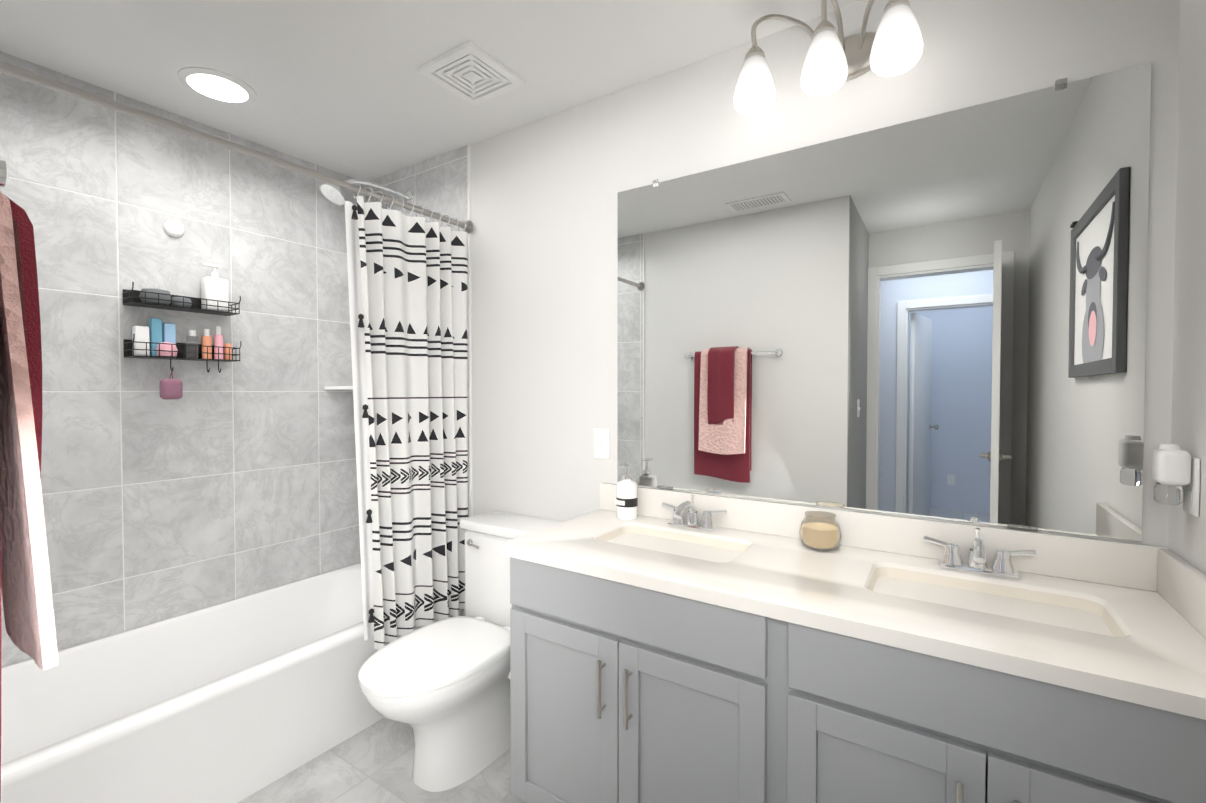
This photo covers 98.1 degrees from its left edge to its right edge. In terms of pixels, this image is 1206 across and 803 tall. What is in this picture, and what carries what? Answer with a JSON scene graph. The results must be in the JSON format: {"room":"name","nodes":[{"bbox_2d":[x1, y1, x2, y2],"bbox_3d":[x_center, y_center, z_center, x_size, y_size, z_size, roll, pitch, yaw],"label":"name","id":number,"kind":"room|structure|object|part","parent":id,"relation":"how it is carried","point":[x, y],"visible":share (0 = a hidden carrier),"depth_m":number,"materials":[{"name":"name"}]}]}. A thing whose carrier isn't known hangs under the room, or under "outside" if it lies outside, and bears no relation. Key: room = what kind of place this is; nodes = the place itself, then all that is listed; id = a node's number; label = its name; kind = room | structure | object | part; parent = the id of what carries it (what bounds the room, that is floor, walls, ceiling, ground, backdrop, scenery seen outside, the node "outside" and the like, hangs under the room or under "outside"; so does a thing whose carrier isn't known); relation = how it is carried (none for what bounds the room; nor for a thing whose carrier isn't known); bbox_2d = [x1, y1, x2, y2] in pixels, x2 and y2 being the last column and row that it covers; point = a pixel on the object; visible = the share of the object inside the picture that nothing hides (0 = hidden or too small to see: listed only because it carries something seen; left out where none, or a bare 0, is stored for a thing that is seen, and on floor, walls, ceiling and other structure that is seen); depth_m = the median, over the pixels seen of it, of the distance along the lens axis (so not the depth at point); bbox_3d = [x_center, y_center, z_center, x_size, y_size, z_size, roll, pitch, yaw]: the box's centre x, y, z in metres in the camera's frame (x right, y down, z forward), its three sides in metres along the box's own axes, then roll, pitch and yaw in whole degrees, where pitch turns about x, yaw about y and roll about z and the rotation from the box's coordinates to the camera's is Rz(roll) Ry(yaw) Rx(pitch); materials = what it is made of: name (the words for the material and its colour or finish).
{"room":"bathroom","nodes":[
{"label":"bathroom","id":0,"kind":"room"},
{"bbox_2d":[238,717,525,802],"bbox_3d":[-0.868,1.381,-0.652,4.840,0.100,5.740,1,1,33],"label":"floor","id":1,"kind":"structure","parent":0,"point":[372,763],"depth_m":1.78,"materials":[{"name":"tile"}]},
{"bbox_2d":[1,562,461,802],"bbox_3d":[-1.403,1.079,1.982,0.747,0.400,1.603,1,1,33],"label":"bathtub","id":2,"kind":"object","parent":1,"relation":"on","point":[236,700],"visible":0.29,"depth_m":1.81,"materials":[{"name":"white ceramic"}]},
{"bbox_2d":[358,511,561,791],"bbox_3d":[-0.503,0.884,1.895,0.430,0.792,0.758,1,1,33],"label":"toilet","id":3,"kind":"object","parent":1,"relation":"on","point":[441,687],"visible":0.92,"depth_m":1.78,"materials":[{"name":"white ceramic"}]},
{"bbox_2d":[500,482,1205,802],"bbox_3d":[0.478,0.803,1.369,1.527,0.974,0.580,1,1,33],"label":"bathroom vanity","id":4,"kind":"object","parent":1,"relation":"on","point":[669,646],"visible":1,"depth_m":1.18,"materials":[{"name":"painted wood"},{"name":"cultured marble"},{"name":"brushed nickel"}]},
{"bbox_2d":[615,463,637,519],"bbox_3d":[0.084,0.318,1.869,0.076,0.196,0.081,1,1,33],"label":"soap dispenser","id":5,"kind":"object","parent":4,"relation":"on","point":[626,501],"visible":1,"depth_m":1.84,"materials":[{"name":"white plastic"}]},
{"bbox_2d":[799,511,840,550],"bbox_3d":[0.626,0.374,1.511,0.112,0.098,0.112,1,1,33],"label":"candle jar","id":6,"kind":"object","parent":4,"relation":"on","point":[819,531],"visible":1,"depth_m":1.47,"materials":[{"name":"clear glass"}]},
{"bbox_2d":[0,0,862,180],"bbox_3d":[-0.868,-1.169,-0.703,4.840,0.120,5.740,1,1,33],"label":"ceiling","id":7,"kind":"structure","parent":0,"point":[345,87],"depth_m":1.74,"materials":[{"name":"white paint"}]},
{"bbox_2d":[177,67,256,104],"bbox_3d":[-1.417,-1.156,1.928,0.236,0.009,0.236,1,1,33],"label":"recessed light","id":8,"kind":"object","parent":7,"relation":"in","point":[217,86],"visible":1,"depth_m":1.91,"materials":[{"name":"white"}]},
{"bbox_2d":[418,40,524,105],"bbox_3d":[-0.463,-1.152,1.853,0.260,0.014,0.260,1,1,33],"label":"ceiling vent","id":9,"kind":"object","parent":7,"relation":"in","point":[471,72],"visible":0.98,"depth_m":1.84,"materials":[{"name":"white"}]},
{"bbox_2d":[471,0,1179,547],"bbox_3d":[0.038,0.056,2.076,3.340,2.440,0.140,1,1,33],"label":"wall","id":10,"kind":"structure","parent":0,"point":[545,284],"depth_m":1.90,"materials":[{"name":"white paint"}]},
{"bbox_2d":[366,145,468,615],"bbox_3d":[-0.944,0.045,2.629,0.790,2.440,0.010,1,1,33],"label":"wall tile","id":11,"kind":"structure","parent":10,"relation":"attached to","point":[438,183],"depth_m":2.50,"materials":[{"name":"grey tile"}]},
{"bbox_2d":[0,61,472,649],"bbox_3d":[-1.040,0.068,1.724,0.102,1.760,1.606,1,1,33],"label":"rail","id":12,"kind":"object","parent":11,"relation":"attached to","point":[408,299],"visible":0.98,"depth_m":2.09,"materials":[{"name":"white fabric"}]},
{"bbox_3d":[-1.053,-0.782,1.716,0.060,0.060,1.606,1,1,33],"label":"rod","id":13,"kind":"part","parent":12,"relation":"part of","materials":[{"name":"silver metal"}]},
{"bbox_2d":[357,196,467,649],"bbox_3d":[-0.760,0.095,2.153,0.102,1.690,0.545,1,1,33],"label":"curtain","id":14,"kind":"object","parent":12,"relation":"hanging from","point":[412,272],"depth_m":2.12,"materials":[{"name":"fabric"}]},
{"bbox_2d":[320,179,412,204],"bbox_3d":[-1.088,-0.963,2.435,0.108,0.170,0.438,1,1,33],"label":"shower head","id":15,"kind":"object","parent":11,"relation":"attached to","point":[333,193],"visible":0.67,"depth_m":2.32},
{"bbox_2d":[467,144,471,516],"bbox_3d":[-0.611,0.050,2.410,0.008,2.440,0.011,1,1,33],"label":"trim","id":16,"kind":"structure","parent":10,"relation":"attached to","point":[469,332],"depth_m":2.40,"materials":[{"name":"white"}]},
{"bbox_2d":[594,428,609,458],"bbox_3d":[-0.007,0.163,2.014,0.072,0.116,0.013,1,1,33],"label":"switch plate","id":17,"kind":"object","parent":10,"relation":"attached to","point":[601,443],"visible":1,"depth_m":2.01,"materials":[{"name":"white plastic"}]},
{"bbox_2d":[733,0,923,116],"bbox_3d":[0.618,-0.993,1.466,0.482,0.290,0.207,1,1,33],"label":"sconce","id":18,"kind":"object","parent":10,"relation":"attached to","point":[890,47],"visible":1,"depth_m":1.41,"materials":[{"name":"white glass"}]},
{"bbox_2d":[617,63,1150,540],"bbox_3d":[0.647,-0.234,1.580,1.415,1.104,0.009,1,1,33],"label":"mirror glass","id":19,"kind":"object","parent":10,"relation":"attached to","point":[943,315],"visible":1,"depth_m":1.44,"materials":[{"name":"silver"}]},
{"bbox_2d":[1169,0,1205,573],"bbox_3d":[0.621,0.097,0.045,0.140,2.440,2.620,1,1,33],"label":"wall","id":20,"kind":"structure","parent":0,"point":[1187,536],"depth_m":1.09,"materials":[{"name":"white paint"}]},
{"bbox_2d":[1151,443,1199,516],"bbox_3d":[1.181,0.158,1.084,0.057,0.142,0.072,1,1,33],"label":"air freshener","id":21,"kind":"object","parent":20,"relation":"attached to","point":[1175,468],"visible":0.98,"depth_m":1.07,"materials":[{"name":"white plastic"}]},
{"bbox_3d":[-1.541,0.088,0.486,2.160,2.440,0.991,1,1,33],"label":"wall block","id":22,"kind":"object","parent":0,"visible":0},
{"bbox_2d":[0,160,58,802],"bbox_3d":[-0.900,0.130,0.744,0.638,0.859,0.138,1,1,33],"label":"towel rail","id":23,"kind":"object","parent":22,"relation":"attached to","point":[25,584],"visible":1,"depth_m":0.73,"materials":[{"name":"red fabric"}]},
{"bbox_2d":[6,196,42,479],"bbox_3d":[-0.924,-0.051,0.759,0.170,0.497,0.134,1,1,33],"label":"towel","id":24,"kind":"object","parent":23,"relation":"hanging from","point":[23,229],"depth_m":0.75,"materials":[{"name":"red fabric"}]},
{"bbox_3d":[-2.057,0.062,1.797,0.140,2.440,2.620,1,1,33],"label":"wall","id":25,"kind":"structure","parent":0,"visible":0},
{"bbox_2d":[0,51,365,666],"bbox_3d":[-1.722,0.054,2.171,0.010,2.440,1.629,1,1,33],"label":"wall tile","id":26,"kind":"structure","parent":25,"relation":"attached to","point":[230,481],"depth_m":2.13,"materials":[{"name":"grey tile"}]},
{"bbox_2d":[122,220,240,399],"bbox_3d":[-1.682,-0.371,2.105,0.120,0.724,0.354,1,1,33],"label":"caddy","id":27,"kind":"object","parent":26,"relation":"attached to","point":[156,339],"visible":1,"depth_m":2.07,"materials":[{"name":"black metal"}]},
{"bbox_2d":[325,386,352,389],"bbox_3d":[-1.244,-0.070,2.675,0.235,0.018,0.235,1,1,33],"label":"corner shelf","id":28,"kind":"object","parent":25,"relation":"attached to","point":[338,387],"visible":0.33,"depth_m":2.61,"materials":[{"name":"white ceramic"}]}
]}

